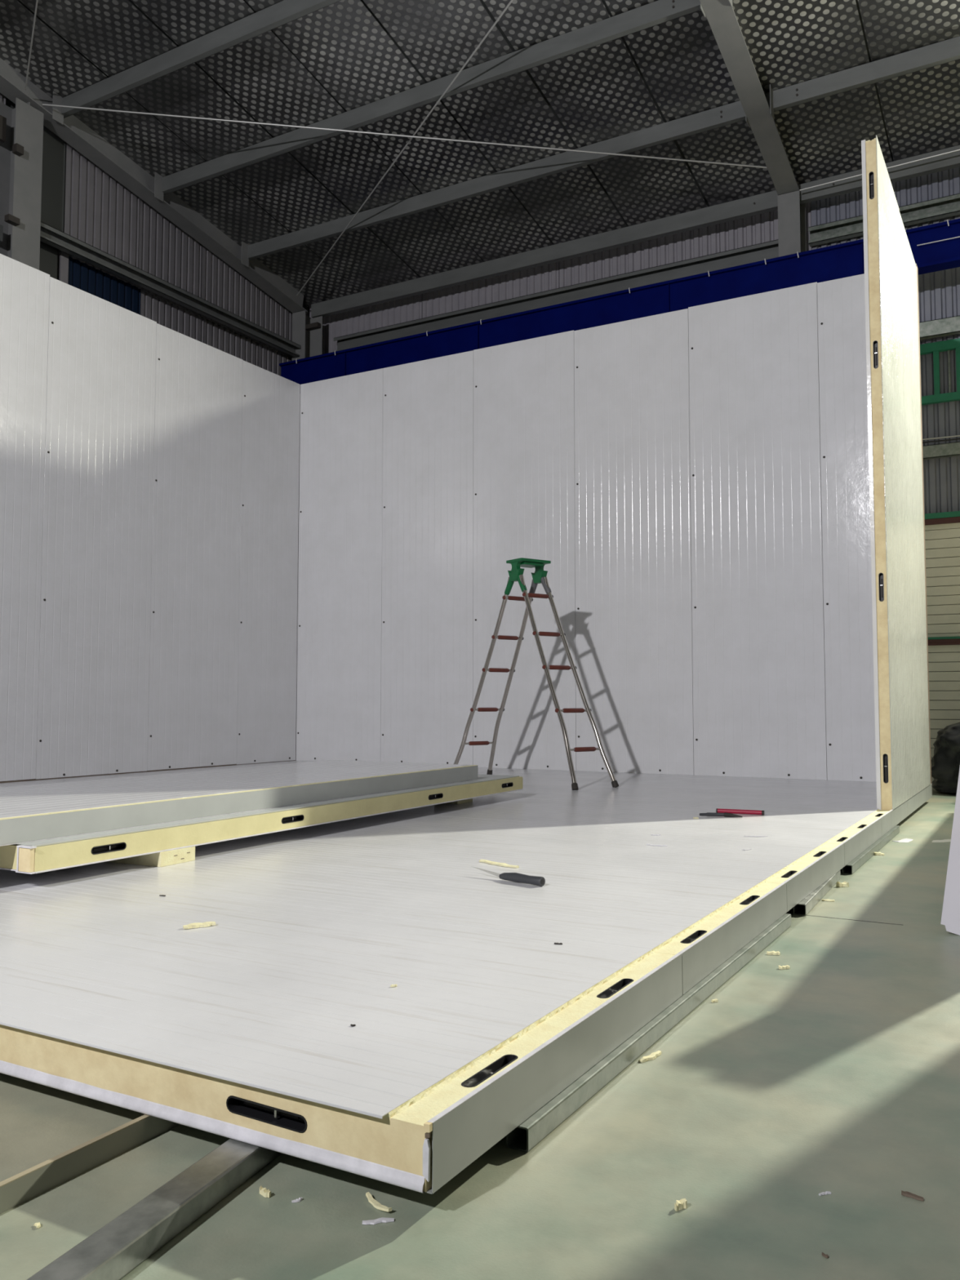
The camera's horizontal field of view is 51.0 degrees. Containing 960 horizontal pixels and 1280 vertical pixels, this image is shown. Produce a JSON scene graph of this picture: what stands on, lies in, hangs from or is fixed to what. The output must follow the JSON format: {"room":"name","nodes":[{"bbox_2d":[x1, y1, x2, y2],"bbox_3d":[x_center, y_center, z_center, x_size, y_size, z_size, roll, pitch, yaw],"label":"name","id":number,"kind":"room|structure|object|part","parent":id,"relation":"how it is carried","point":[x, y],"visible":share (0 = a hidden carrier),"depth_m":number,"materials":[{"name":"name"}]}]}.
{"room":"warehouse interior","nodes":[
{"label":"warehouse interior","id":0,"kind":"room"},
{"bbox_2d":[0,115,6,242],"bbox_3d":[-5.365,-4.629,8.852,0.040,1.260,2.600,-2,-4,29],"label":"wall","id":1,"kind":"structure","parent":0,"point":[2,120],"depth_m":9.96,"materials":[{"name":"grey metal"}]},
{"bbox_2d":[0,93,304,376],"bbox_3d":[-8.629,-3.874,3.459,0.210,9.800,25.100,-2,-4,29],"label":"wall","id":2,"kind":"structure","parent":0,"point":[80,200],"depth_m":11.69,"materials":[{"name":"grey metal"}]},
{"bbox_2d":[0,787,959,1279],"bbox_3d":[-1.658,0.873,-0.854,16.100,0.200,24.980,-2,-4,29],"label":"floor","id":3,"kind":"structure","parent":0,"point":[837,1071],"depth_m":1.81,"materials":[{"name":"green concrete"}]},
{"bbox_2d":[0,97,44,270],"bbox_3d":[-4.634,-1.993,9.907,0.360,6.850,0.400,-2,-4,29],"label":"steel column","id":4,"kind":"structure","parent":3,"relation":"on","point":[21,153],"depth_m":10.09,"materials":[{"name":"grey metal"}]},
{"bbox_2d":[33,1222,40,1228],"bbox_3d":[-0.697,0.922,1.587,0.012,0.004,0.012,-1,-4,18],"label":"scrap","id":5,"kind":"object","parent":3,"relation":"on","point":[37,1225],"visible":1,"depth_m":1.59,"materials":[{"name":"beige"}]},
{"bbox_2d":[0,1114,179,1213],"bbox_3d":[-0.745,0.909,1.694,0.015,0.044,1.150,-2,-4,28],"label":"tube","id":6,"kind":"object","parent":3,"relation":"on","point":[30,1183],"visible":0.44,"depth_m":1.76,"materials":[{"name":"silver metal"}]},
{"bbox_2d":[26,1138,281,1279],"bbox_3d":[-0.433,0.913,1.753,0.071,0.044,1.296,-1,-4,21],"label":"tube","id":7,"kind":"object","parent":3,"relation":"on","point":[122,1244],"visible":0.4,"depth_m":1.55,"materials":[{"name":"silver metal"}]},
{"bbox_2d":[259,1185,271,1197],"bbox_3d":[-0.360,0.925,1.689,0.010,0.011,0.028,3,-5,-41],"label":"scrap","id":8,"kind":"object","parent":3,"relation":"on","point":[264,1192],"visible":1,"depth_m":1.68,"materials":[{"name":"beige plastic"}]},
{"bbox_2d":[291,1197,302,1202],"bbox_3d":[-0.302,0.927,1.667,0.018,0.004,0.006,2,-4,-33],"label":"scrap","id":9,"kind":"object","parent":3,"relation":"on","point":[299,1199],"visible":1,"depth_m":1.67,"materials":[{"name":"white plastic"}]},
{"bbox_2d":[292,310,320,759],"bbox_3d":[-2.332,-1.421,13.736,0.428,6.186,0.300,-2,-4,29],"label":"steel column","id":10,"kind":"structure","parent":3,"relation":"on","point":[302,326],"depth_m":13.81,"materials":[{"name":"grey metal"}]},
{"bbox_2d":[0,57,307,313],"bbox_3d":[-4.818,-5.677,9.797,0.228,1.816,9.667,-2,-4,29],"label":"rafter","id":11,"kind":"object","parent":10,"relation":"on","point":[70,129],"visible":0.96,"depth_m":11.50,"materials":[{"name":"grey paint"}]},
{"bbox_2d":[24,0,38,89],"bbox_3d":[-2.752,-6.004,6.768,0.014,0.622,7.514,2,-4,-28],"label":"rod","id":12,"kind":"object","parent":11,"relation":"attached to","point":[37,1],"visible":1,"depth_m":9.43,"materials":[{"name":"grey metal"}]},
{"bbox_2d":[42,103,767,168],"bbox_3d":[-0.747,-5.139,10.268,7.384,0.596,0.018,0,-4,-1],"label":"rod","id":13,"kind":"object","parent":11,"relation":"attached to","point":[45,104],"visible":1,"depth_m":10.26,"materials":[{"name":"grey metal"}]},
{"bbox_2d":[40,221,300,357],"bbox_3d":[-3.511,-4.066,12.008,0.105,0.150,4.110,-2,-4,29],"label":"beam","id":14,"kind":"structure","parent":10,"relation":"attached to","point":[49,235],"depth_m":11.66,"materials":[{"name":"grey metal"}]},
{"bbox_2d":[309,315,322,356],"bbox_3d":[-2.247,-4.029,13.800,0.206,0.800,0.012,-2,-4,29],"label":"flashing","id":15,"kind":"object","parent":10,"relation":"attached to","point":[316,335],"visible":0.64,"depth_m":13.79,"materials":[{"name":"grey paint"}]},
{"bbox_2d":[362,1217,394,1224],"bbox_3d":[-0.162,0.924,1.601,0.052,0.003,0.013,1,-4,-16],"label":"scrap","id":16,"kind":"object","parent":3,"relation":"on","point":[383,1220],"visible":1,"depth_m":1.60,"materials":[{"name":"white metal"}]},
{"bbox_2d":[365,1191,391,1212],"bbox_3d":[-0.169,0.924,1.652,0.012,0.009,0.070,3,-5,-38],"label":"scrap","id":17,"kind":"object","parent":3,"relation":"on","point":[375,1203],"visible":1,"depth_m":1.65,"materials":[{"name":"beige plastic"}]},
{"bbox_2d":[506,913,791,1151],"bbox_3d":[0.600,0.979,2.798,0.046,0.044,2.160,-2,-4,29],"label":"tube","id":18,"kind":"object","parent":3,"relation":"on","point":[533,1130],"visible":0.78,"depth_m":2.30,"materials":[{"name":"silver metal"}]},
{"bbox_2d":[638,1050,661,1062],"bbox_3d":[0.399,0.968,2.342,0.018,0.008,0.086,-3,-5,43],"label":"foam sliver","id":19,"kind":"object","parent":3,"relation":"on","point":[653,1055],"visible":1,"depth_m":2.33,"materials":[{"name":"beige plastic"}]},
{"bbox_2d":[674,1198,687,1211],"bbox_3d":[0.326,0.922,1.647,0.024,0.013,0.016,2,-4,-28],"label":"scrap","id":20,"kind":"object","parent":3,"relation":"on","point":[682,1204],"visible":1,"depth_m":1.64,"materials":[{"name":"beige plastic"}]},
{"bbox_2d":[711,998,718,1002],"bbox_3d":[0.647,0.996,2.780,0.018,0.007,0.012,2,-4,-28],"label":"crumb","id":21,"kind":"object","parent":3,"relation":"on","point":[715,1000],"visible":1,"depth_m":2.78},
{"bbox_2d":[766,951,780,955],"bbox_3d":[0.963,1.028,3.308,0.044,0.009,0.022,0,-4,8],"label":"scrap","id":22,"kind":"object","parent":3,"relation":"on","point":[771,953],"visible":1,"depth_m":3.30,"materials":[{"name":"beige plastic"}]},
{"bbox_2d":[778,964,790,969],"bbox_3d":[0.946,1.016,3.129,0.039,0.009,0.016,1,-4,-13],"label":"scrap","id":23,"kind":"object","parent":3,"relation":"on","point":[787,966],"visible":1,"depth_m":3.12,"materials":[{"name":"beige plastic"}]},
{"bbox_2d":[777,190,806,257],"bbox_3d":[3.321,-1.615,10.546,0.225,6.186,0.300,-2,-4,29],"label":"steel column","id":24,"kind":"structure","parent":3,"relation":"on","point":[792,239],"depth_m":10.60,"materials":[{"name":"grey metal"}]},
{"bbox_2d":[279,218,959,384],"bbox_3d":[4.053,-3.802,9.961,15.500,0.419,0.196,-2,-4,29],"label":"girder","id":25,"kind":"object","parent":24,"relation":"attached to","point":[935,247],"visible":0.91,"depth_m":11.23,"materials":[{"name":"blue metal"}]},
{"bbox_2d":[311,145,959,318],"bbox_3d":[4.526,-4.768,10.043,15.700,0.180,0.092,-2,-4,29],"label":"roof beam","id":26,"kind":"structure","parent":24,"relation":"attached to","point":[765,202],"depth_m":11.60,"materials":[{"name":"grey metal"}]},
{"bbox_2d":[333,193,959,459],"bbox_3d":[3.639,-3.103,10.661,12.950,2.630,0.090,-2,-4,29],"label":"wall","id":27,"kind":"structure","parent":24,"relation":"attached to","point":[767,250],"depth_m":11.51,"materials":[{"name":"grey metal"}]},
{"bbox_2d":[922,435,959,439],"bbox_3d":[5.418,-2.058,9.525,3.201,0.066,0.016,-2,-4,29],"label":"cable","id":28,"kind":"object","parent":27,"relation":"attached to","point":[954,435],"visible":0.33,"depth_m":9.99,"materials":[{"name":"grey plastic"}]},
{"bbox_2d":[922,438,959,443],"bbox_3d":[5.412,-2.059,9.515,3.201,0.127,0.016,-2,-4,29],"label":"cable","id":29,"kind":"object","parent":27,"relation":"attached to","point":[953,438],"visible":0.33,"depth_m":9.98,"materials":[{"name":"black plastic"}]},
{"bbox_2d":[699,0,799,195],"bbox_3d":[0.924,-5.874,6.557,0.236,1.816,9.667,-2,-4,29],"label":"rafter","id":30,"kind":"object","parent":24,"relation":"on","point":[720,15],"visible":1,"depth_m":9.27,"materials":[{"name":"grey paint"}]},
{"bbox_2d":[62,0,341,118],"bbox_3d":[2.385,-5.756,6.666,16.050,0.170,0.074,-2,-4,29],"label":"beam","id":31,"kind":"structure","parent":30,"relation":"attached to","point":[283,12],"depth_m":9.51,"materials":[{"name":"grey metal"}]},
{"bbox_2d":[296,0,513,295],"bbox_3d":[-0.699,-5.155,10.334,0.018,0.596,7.503,2,-4,-28],"label":"rod","id":32,"kind":"object","parent":30,"relation":"attached to","point":[511,1],"visible":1,"depth_m":10.21,"materials":[{"name":"grey metal"}]},
{"bbox_2d":[161,0,700,195],"bbox_3d":[3.054,-5.472,7.835,16.050,0.170,0.074,-2,-4,29],"label":"beam","id":33,"kind":"structure","parent":30,"relation":"attached to","point":[660,11],"depth_m":9.71,"materials":[{"name":"grey metal"}]},
{"bbox_2d":[240,35,959,260],"bbox_3d":[3.758,-5.173,9.063,16.050,0.170,0.074,-2,-4,29],"label":"beam","id":34,"kind":"structure","parent":30,"relation":"attached to","point":[948,51],"depth_m":10.33,"materials":[{"name":"grey metal"}]},
{"bbox_2d":[800,148,959,191],"bbox_3d":[6.119,-4.817,8.921,6.421,0.036,0.018,-2,-4,30],"label":"rod","id":35,"kind":"object","parent":24,"relation":"attached to","point":[956,150],"visible":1,"depth_m":10.07,"materials":[{"name":"grey metal"}]},
{"bbox_2d":[793,870,840,915],"bbox_3d":[1.457,1.074,4.327,0.049,0.044,0.931,-2,-4,27],"label":"tube","id":36,"kind":"object","parent":3,"relation":"on","point":[806,904],"visible":0.66,"depth_m":4.11,"materials":[{"name":"silver metal"}]},
{"bbox_2d":[818,1191,831,1195],"bbox_3d":[0.579,0.930,1.693,0.022,0.003,0.007,1,-4,-17],"label":"scrap","id":37,"kind":"object","parent":3,"relation":"on","point":[826,1192],"visible":1,"depth_m":1.69,"materials":[{"name":"white metal"}]},
{"bbox_2d":[822,1252,828,1257],"bbox_3d":[0.515,0.918,1.503,0.007,0.003,0.012,3,-5,-42],"label":"dry leaf","id":38,"kind":"object","parent":3,"relation":"on","point":[824,1255],"visible":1,"depth_m":1.50,"materials":[{"name":"brown plant"}]},
{"bbox_2d":[835,881,848,887],"bbox_3d":[1.627,1.097,4.522,0.060,0.023,0.024,1,-4,-15],"label":"scrap","id":39,"kind":"object","parent":3,"relation":"on","point":[845,884],"visible":1,"depth_m":4.52,"materials":[{"name":"beige plastic"}]},
{"bbox_2d":[807,915,900,924],"bbox_3d":[1.417,1.066,3.832,0.360,0.003,0.006,-2,-4,29],"label":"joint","id":40,"kind":"structure","parent":3,"relation":"on","point":[807,915],"depth_m":3.83,"materials":[{"name":"grey"}]},
{"bbox_2d":[842,825,899,874],"bbox_3d":[2.211,1.156,5.638,0.047,0.044,1.800,-2,-4,29],"label":"tube","id":41,"kind":"object","parent":3,"relation":"on","point":[851,867],"visible":0.79,"depth_m":5.35,"materials":[{"name":"silver metal"}]},
{"bbox_2d":[874,852,884,855],"bbox_3d":[2.166,1.159,5.463,0.050,0.015,0.032,-1,-4,18],"label":"scrap","id":42,"kind":"object","parent":3,"relation":"on","point":[875,853],"visible":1,"depth_m":5.46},
{"bbox_2d":[893,838,912,842],"bbox_3d":[2.548,1.201,6.031,0.185,0.003,0.091,3,-5,-40],"label":"scrap","id":43,"kind":"object","parent":3,"relation":"on","point":[905,840],"visible":1,"depth_m":6.02,"materials":[{"name":"white plastic"}]},
{"bbox_2d":[901,1190,923,1200],"bbox_3d":[0.723,0.929,1.683,0.037,0.005,0.012,-3,-5,40],"label":"dry leaf","id":44,"kind":"object","parent":3,"relation":"on","point":[905,1193],"visible":1,"depth_m":1.68,"materials":[{"name":"brown plant"}]},
{"bbox_2d":[931,839,951,842],"bbox_3d":[2.790,1.201,6.028,0.229,0.003,0.127,0,-4,-2],"label":"scrap","id":45,"kind":"object","parent":3,"relation":"on","point":[944,840],"visible":0.68,"depth_m":6.00,"materials":[{"name":"white paper"}]},
{"bbox_2d":[931,721,959,793],"bbox_3d":[4.634,1.000,9.190,1.014,0.793,0.909,-2,-4,29],"label":"bag","id":46,"kind":"object","parent":3,"relation":"on","point":[945,761],"visible":0.94,"depth_m":9.12,"materials":[{"name":"grey plastic"}]},
{"bbox_2d":[940,768,959,935],"bbox_3d":[1.811,0.488,3.568,0.350,1.119,0.035,-2,-4,29],"label":"sheet","id":47,"kind":"object","parent":3,"relation":"on","point":[950,917],"visible":1,"depth_m":3.60,"materials":[{"name":"white metal"}]},
{"bbox_3d":[0.344,1.167,5.832,0.060,0.044,7.400,-2,-4,29],"label":"tube","id":48,"kind":"object","parent":3,"relation":"on","visible":0},
{"bbox_2d":[0,869,682,1194],"bbox_3d":[-2.733,0.960,3.810,6.802,0.112,1.275,-2,-4,29],"label":"floor panel","id":49,"kind":"object","parent":48,"relation":"on","point":[238,1027],"visible":0.99,"depth_m":2.17,"materials":[{"name":"white plastic"}]},
{"bbox_2d":[182,921,215,928],"bbox_3d":[-0.840,0.850,3.005,0.098,0.010,0.039,2,-4,-33],"label":"scrap","id":50,"kind":"object","parent":49,"relation":"on","point":[196,925],"visible":1,"depth_m":3.00,"materials":[{"name":"beige plastic"}]},
{"bbox_2d":[45,835,786,995],"bbox_3d":[-2.117,1.028,4.898,6.802,0.112,1.230,-2,-4,29],"label":"floor panel","id":51,"kind":"object","parent":48,"relation":"on","point":[706,919],"visible":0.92,"depth_m":3.61,"materials":[{"name":"white plastic"}]},
{"bbox_2d":[106,846,195,866],"bbox_3d":[-1.386,0.903,4.247,0.301,0.059,0.200,-2,-4,27],"label":"foam block","id":52,"kind":"object","parent":51,"relation":"on","point":[166,858],"visible":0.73,"depth_m":4.15,"materials":[{"name":"beige plastic"}]},
{"bbox_2d":[0,773,523,874],"bbox_3d":[-1.176,0.909,5.613,1.223,0.096,3.996,-2,-4,28],"label":"panel","id":53,"kind":"object","parent":52,"relation":"on","point":[55,854],"visible":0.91,"depth_m":4.44,"materials":[{"name":"yellow plastic"}]},
{"bbox_2d":[0,760,478,846],"bbox_3d":[-1.502,0.788,5.225,1.200,0.097,4.030,-2,-4,28],"label":"panel","id":54,"kind":"object","parent":53,"relation":"on","point":[51,811],"visible":1,"depth_m":4.79,"materials":[{"name":"white plastic"}]},
{"bbox_2d":[479,859,519,867],"bbox_3d":[0.076,0.923,4.154,0.032,0.009,0.222,3,-5,-40],"label":"foam sliver","id":55,"kind":"object","parent":51,"relation":"on","point":[504,864],"visible":1,"depth_m":4.14,"materials":[{"name":"beige plastic"}]},
{"bbox_2d":[471,866,545,886],"bbox_3d":[0.096,0.887,3.785,0.361,0.036,0.036,-3,-5,43],"label":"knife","id":56,"kind":"object","parent":51,"relation":"on","point":[513,877],"visible":1,"depth_m":3.72,"materials":[{"name":"grey plastic"}]},
{"bbox_3d":[0.027,0.889,3.850,0.170,0.028,0.002,-3,-5,43],"label":"blade","id":57,"kind":"part","parent":56,"relation":"part of","materials":[{"name":"silver metal"}]},
{"bbox_3d":[0.152,0.883,3.733,0.206,0.036,0.036,-3,-5,43],"label":"handle","id":58,"kind":"part","parent":56,"relation":"part of","materials":[{"name":"grey plastic"}]},
{"bbox_2d":[0,775,881,866],"bbox_3d":[-0.917,1.161,7.016,6.802,0.112,1.215,-2,-4,29],"label":"floor panel","id":59,"kind":"object","parent":48,"relation":"on","point":[857,833],"visible":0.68,"depth_m":5.86,"materials":[{"name":"white plastic"}]},
{"bbox_2d":[35,276,156,780],"bbox_3d":[-3.541,-0.970,9.319,0.098,4.426,1.222,-2,-4,29],"label":"wall panel","id":60,"kind":"object","parent":59,"relation":"on","point":[95,646],"visible":0.97,"depth_m":9.25,"materials":[{"name":"white plastic"}]},
{"bbox_2d":[446,798,472,804],"bbox_3d":[-0.178,1.060,6.767,0.180,0.059,0.200,-2,-4,29],"label":"foam block","id":61,"kind":"object","parent":59,"relation":"on","point":[470,799],"visible":0.21,"depth_m":6.68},
{"bbox_2d":[699,812,742,817],"bbox_3d":[1.415,1.025,5.902,0.245,0.028,0.094,-2,-4,29],"label":"pliers","id":62,"kind":"object","parent":59,"relation":"on","point":[709,814],"visible":1,"depth_m":5.91,"materials":[{"name":"grey metal"}]},
{"bbox_3d":[1.367,1.026,5.923,0.150,0.020,0.028,0,-4,6],"label":"handle","id":63,"kind":"part","parent":62,"relation":"part of","materials":[{"name":"grey"}]},
{"bbox_2d":[715,808,764,815],"bbox_3d":[1.564,1.033,6.056,0.281,0.027,0.028,-2,-4,24],"label":"tube","id":64,"kind":"object","parent":59,"relation":"on","point":[717,811],"visible":0.95,"depth_m":6.04,"materials":[{"name":"red plastic"}]},
{"bbox_2d":[97,768,907,836],"bbox_3d":[-0.318,1.227,8.074,6.802,0.112,1.220,-2,-4,29],"label":"floor panel","id":65,"kind":"object","parent":48,"relation":"on","point":[820,805],"visible":0.34,"depth_m":6.96,"materials":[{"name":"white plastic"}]},
{"bbox_2d":[146,323,243,771],"bbox_3d":[-2.938,-0.898,10.383,0.098,4.414,1.222,-2,-4,29],"label":"wall panel","id":66,"kind":"object","parent":65,"relation":"on","point":[194,614],"visible":0.95,"depth_m":10.32,"materials":[{"name":"white plastic"}]},
{"bbox_2d":[861,134,914,810],"bbox_3d":[2.833,-1.085,6.973,0.095,4.387,1.140,-2,-4,29],"label":"wall panel","id":67,"kind":"object","parent":65,"relation":"on","point":[895,780],"visible":0.99,"depth_m":6.59,"materials":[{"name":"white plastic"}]},
{"bbox_2d":[256,813,844,911],"bbox_3d":[-1.515,1.095,5.960,6.802,0.112,1.215,-2,-4,29],"label":"floor panel","id":68,"kind":"object","parent":48,"relation":"on","point":[804,865],"visible":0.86,"depth_m":4.73,"materials":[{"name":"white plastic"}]},
{"bbox_2d":[0,253,49,782],"bbox_3d":[-4.143,-1.044,8.258,0.098,4.440,1.217,-2,-4,29],"label":"wall panel","id":69,"kind":"object","parent":68,"relation":"on","point":[24,289],"visible":1,"depth_m":8.57,"materials":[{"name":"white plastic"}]},
{"bbox_2d":[743,835,768,836],"bbox_3d":[1.377,0.980,5.026,0.120,0.005,0.014,0,-4,1],"label":"scrap","id":70,"kind":"object","parent":68,"relation":"on","point":[744,836],"visible":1,"depth_m":5.02,"materials":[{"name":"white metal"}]},
{"bbox_2d":[200,762,926,815],"bbox_3d":[0.281,1.293,9.132,6.802,0.112,1.215,-2,-4,29],"label":"floor panel","id":71,"kind":"object","parent":48,"relation":"on","point":[861,791],"visible":0.17,"depth_m":8.28,"materials":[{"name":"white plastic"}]},
{"bbox_2d":[235,360,300,764],"bbox_3d":[-2.399,-0.837,11.336,0.098,4.410,0.965,-2,-4,29],"label":"wall panel","id":72,"kind":"object","parent":71,"relation":"on","point":[266,732],"visible":0.96,"depth_m":11.29,"materials":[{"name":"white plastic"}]},
{"bbox_2d":[453,557,618,790],"bbox_3d":[0.410,0.263,8.590,0.474,1.893,1.754,3,-4,-35],"label":"ladder","id":73,"kind":"object","parent":71,"relation":"on","point":[516,574],"visible":0.98,"depth_m":8.55,"materials":[{"name":"metal"}]},
{"bbox_2d":[504,577,514,595],"bbox_3d":[0.257,-0.466,8.630,0.055,0.159,0.120,3,-4,-35],"label":"bracket","id":74,"kind":"object","parent":73,"relation":"attached to","point":[510,580],"depth_m":8.61,"materials":[{"name":"green plastic"}]},
{"bbox_2d":[517,574,527,591],"bbox_3d":[0.354,-0.474,8.493,0.055,0.159,0.120,3,-4,-35],"label":"bracket","id":75,"kind":"object","parent":73,"relation":"attached to","point":[520,577],"depth_m":8.47,"materials":[{"name":"green plastic"}]},
{"bbox_3d":[0.417,-0.658,8.652,0.320,0.048,0.216,3,-4,-35],"label":"plate","id":76,"kind":"part","parent":73,"relation":"part of","materials":[{"name":"green plastic"}]},
{"bbox_2d":[528,580,537,593],"bbox_3d":[0.466,-0.457,8.778,0.055,0.159,0.120,3,-4,-35],"label":"bracket","id":77,"kind":"object","parent":73,"relation":"attached to","point":[534,583],"depth_m":8.76,"materials":[{"name":"metal"}]},
{"bbox_2d":[540,577,551,594],"bbox_3d":[0.564,-0.465,8.641,0.055,0.159,0.120,3,-4,-35],"label":"bracket","id":78,"kind":"object","parent":73,"relation":"attached to","point":[544,580],"depth_m":8.62,"materials":[{"name":"metal"}]},
{"bbox_2d":[899,213,930,795],"bbox_3d":[3.396,-1.017,7.965,0.095,4.375,1.136,-2,-4,29],"label":"wall panel","id":79,"kind":"object","parent":71,"relation":"on","point":[920,712],"visible":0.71,"depth_m":7.89,"materials":[{"name":"white metal"}]},
{"bbox_2d":[275,760,932,800],"bbox_3d":[0.691,1.338,9.857,6.802,0.112,0.455,-2,-4,29],"label":"floor panel","id":80,"kind":"object","parent":48,"relation":"on","point":[929,789],"visible":0.23,"depth_m":9.11,"materials":[{"name":"white metal"}]},
{"bbox_2d":[296,368,382,761],"bbox_3d":[-1.582,-0.827,11.485,1.182,4.410,0.098,-2,-4,29],"label":"wall panel","id":81,"kind":"object","parent":80,"relation":"on","point":[339,701],"visible":0.84,"depth_m":11.43,"materials":[{"name":"white metal"}]},
{"bbox_2d":[380,350,473,764],"bbox_3d":[-0.558,-0.862,10.907,1.164,4.410,0.098,-2,-4,29],"label":"wall panel","id":82,"kind":"object","parent":80,"relation":"on","point":[427,609],"visible":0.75,"depth_m":10.85,"materials":[{"name":"white metal"}]},
{"bbox_2d":[472,330,576,770],"bbox_3d":[0.458,-0.899,10.334,1.164,4.414,0.098,-2,-4,29],"label":"wall panel","id":83,"kind":"object","parent":80,"relation":"on","point":[524,393],"visible":0.92,"depth_m":10.28,"materials":[{"name":"white metal"}]},
{"bbox_2d":[573,308,693,775],"bbox_3d":[1.482,-0.930,9.757,1.181,4.406,0.098,-2,-4,29],"label":"wall panel","id":84,"kind":"object","parent":80,"relation":"on","point":[633,537],"visible":0.94,"depth_m":9.70,"materials":[{"name":"white metal"}]},
{"bbox_2d":[688,282,826,780],"bbox_3d":[2.511,-0.970,9.176,1.179,4.416,0.098,-2,-4,29],"label":"wall panel","id":85,"kind":"object","parent":80,"relation":"on","point":[759,709],"visible":0.99,"depth_m":9.12,"materials":[{"name":"white metal"}]},
{"bbox_2d":[817,263,937,783],"bbox_3d":[3.405,-0.996,8.671,0.869,4.406,0.098,-2,-4,29],"label":"wall panel","id":86,"kind":"object","parent":80,"relation":"on","point":[851,747],"visible":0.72,"depth_m":8.74,"materials":[{"name":"white metal"}]},
{"bbox_2d":[0,0,959,310],"bbox_3d":[0.458,-6.537,4.235,16.972,2.462,15.100,-2,-4,29],"label":"ceiling","id":87,"kind":"structure","parent":0,"point":[341,56],"depth_m":10.07,"materials":[{"name":"grey metal"}]},
{"bbox_2d":[306,166,959,785],"bbox_3d":[4.468,-2.138,10.291,16.200,7.200,0.192,-2,-4,29],"label":"wall","id":88,"kind":"structure","parent":0,"point":[939,291],"depth_m":10.38,"materials":[{"name":"grey metal"}]},
{"bbox_2d":[920,337,959,405],"bbox_3d":[6.033,-2.742,9.334,4.500,0.610,0.060,-2,-4,29],"label":"window","id":89,"kind":"structure","parent":88,"relation":"in","point":[934,348],"depth_m":10.10,"materials":[{"name":"green paint"}]},
{"bbox_3d":[6.033,-3.002,9.351,4.500,0.090,0.060,-2,-4,29],"label":"frame rail","id":90,"kind":"part","parent":89,"relation":"part of","materials":[{"name":"green metal"}]},
{"bbox_3d":[6.033,-2.475,9.318,4.500,0.075,0.060,-2,-4,29],"label":"frame rail","id":91,"kind":"part","parent":89,"relation":"part of","materials":[{"name":"green metal"}]},
{"bbox_2d":[924,511,959,519],"bbox_3d":[6.479,-1.304,8.969,6.450,0.055,0.050,-2,-4,29],"label":"trim","id":92,"kind":"structure","parent":88,"relation":"attached to","point":[954,513],"depth_m":10.00,"materials":[{"name":"green paint"}]},
{"bbox_2d":[924,516,959,525],"bbox_3d":[6.481,-1.248,8.967,6.450,0.053,0.045,-2,-4,29],"label":"trim","id":93,"kind":"structure","parent":88,"relation":"attached to","point":[956,519],"depth_m":10.01,"materials":[{"name":"red paint"}]},
{"bbox_2d":[927,635,959,639],"bbox_3d":[6.476,-0.084,8.888,6.450,0.022,0.048,-2,-4,29],"label":"trim","id":94,"kind":"structure","parent":88,"relation":"attached to","point":[931,637],"depth_m":9.93,"materials":[{"name":"green paint"}]},
{"bbox_2d":[928,641,959,645],"bbox_3d":[6.478,-0.029,8.888,6.450,0.029,0.039,-2,-4,29],"label":"trim","id":95,"kind":"structure","parent":88,"relation":"attached to","point":[945,642],"depth_m":9.93,"materials":[{"name":"red paint"}]},
{"bbox_2d":[928,639,959,642],"bbox_3d":[6.477,-0.058,8.889,6.450,0.027,0.045,-2,-4,29],"label":"trim","id":96,"kind":"structure","parent":88,"relation":"attached to","point":[930,640],"depth_m":9.95,"materials":[{"name":"red paint"}]}
]}

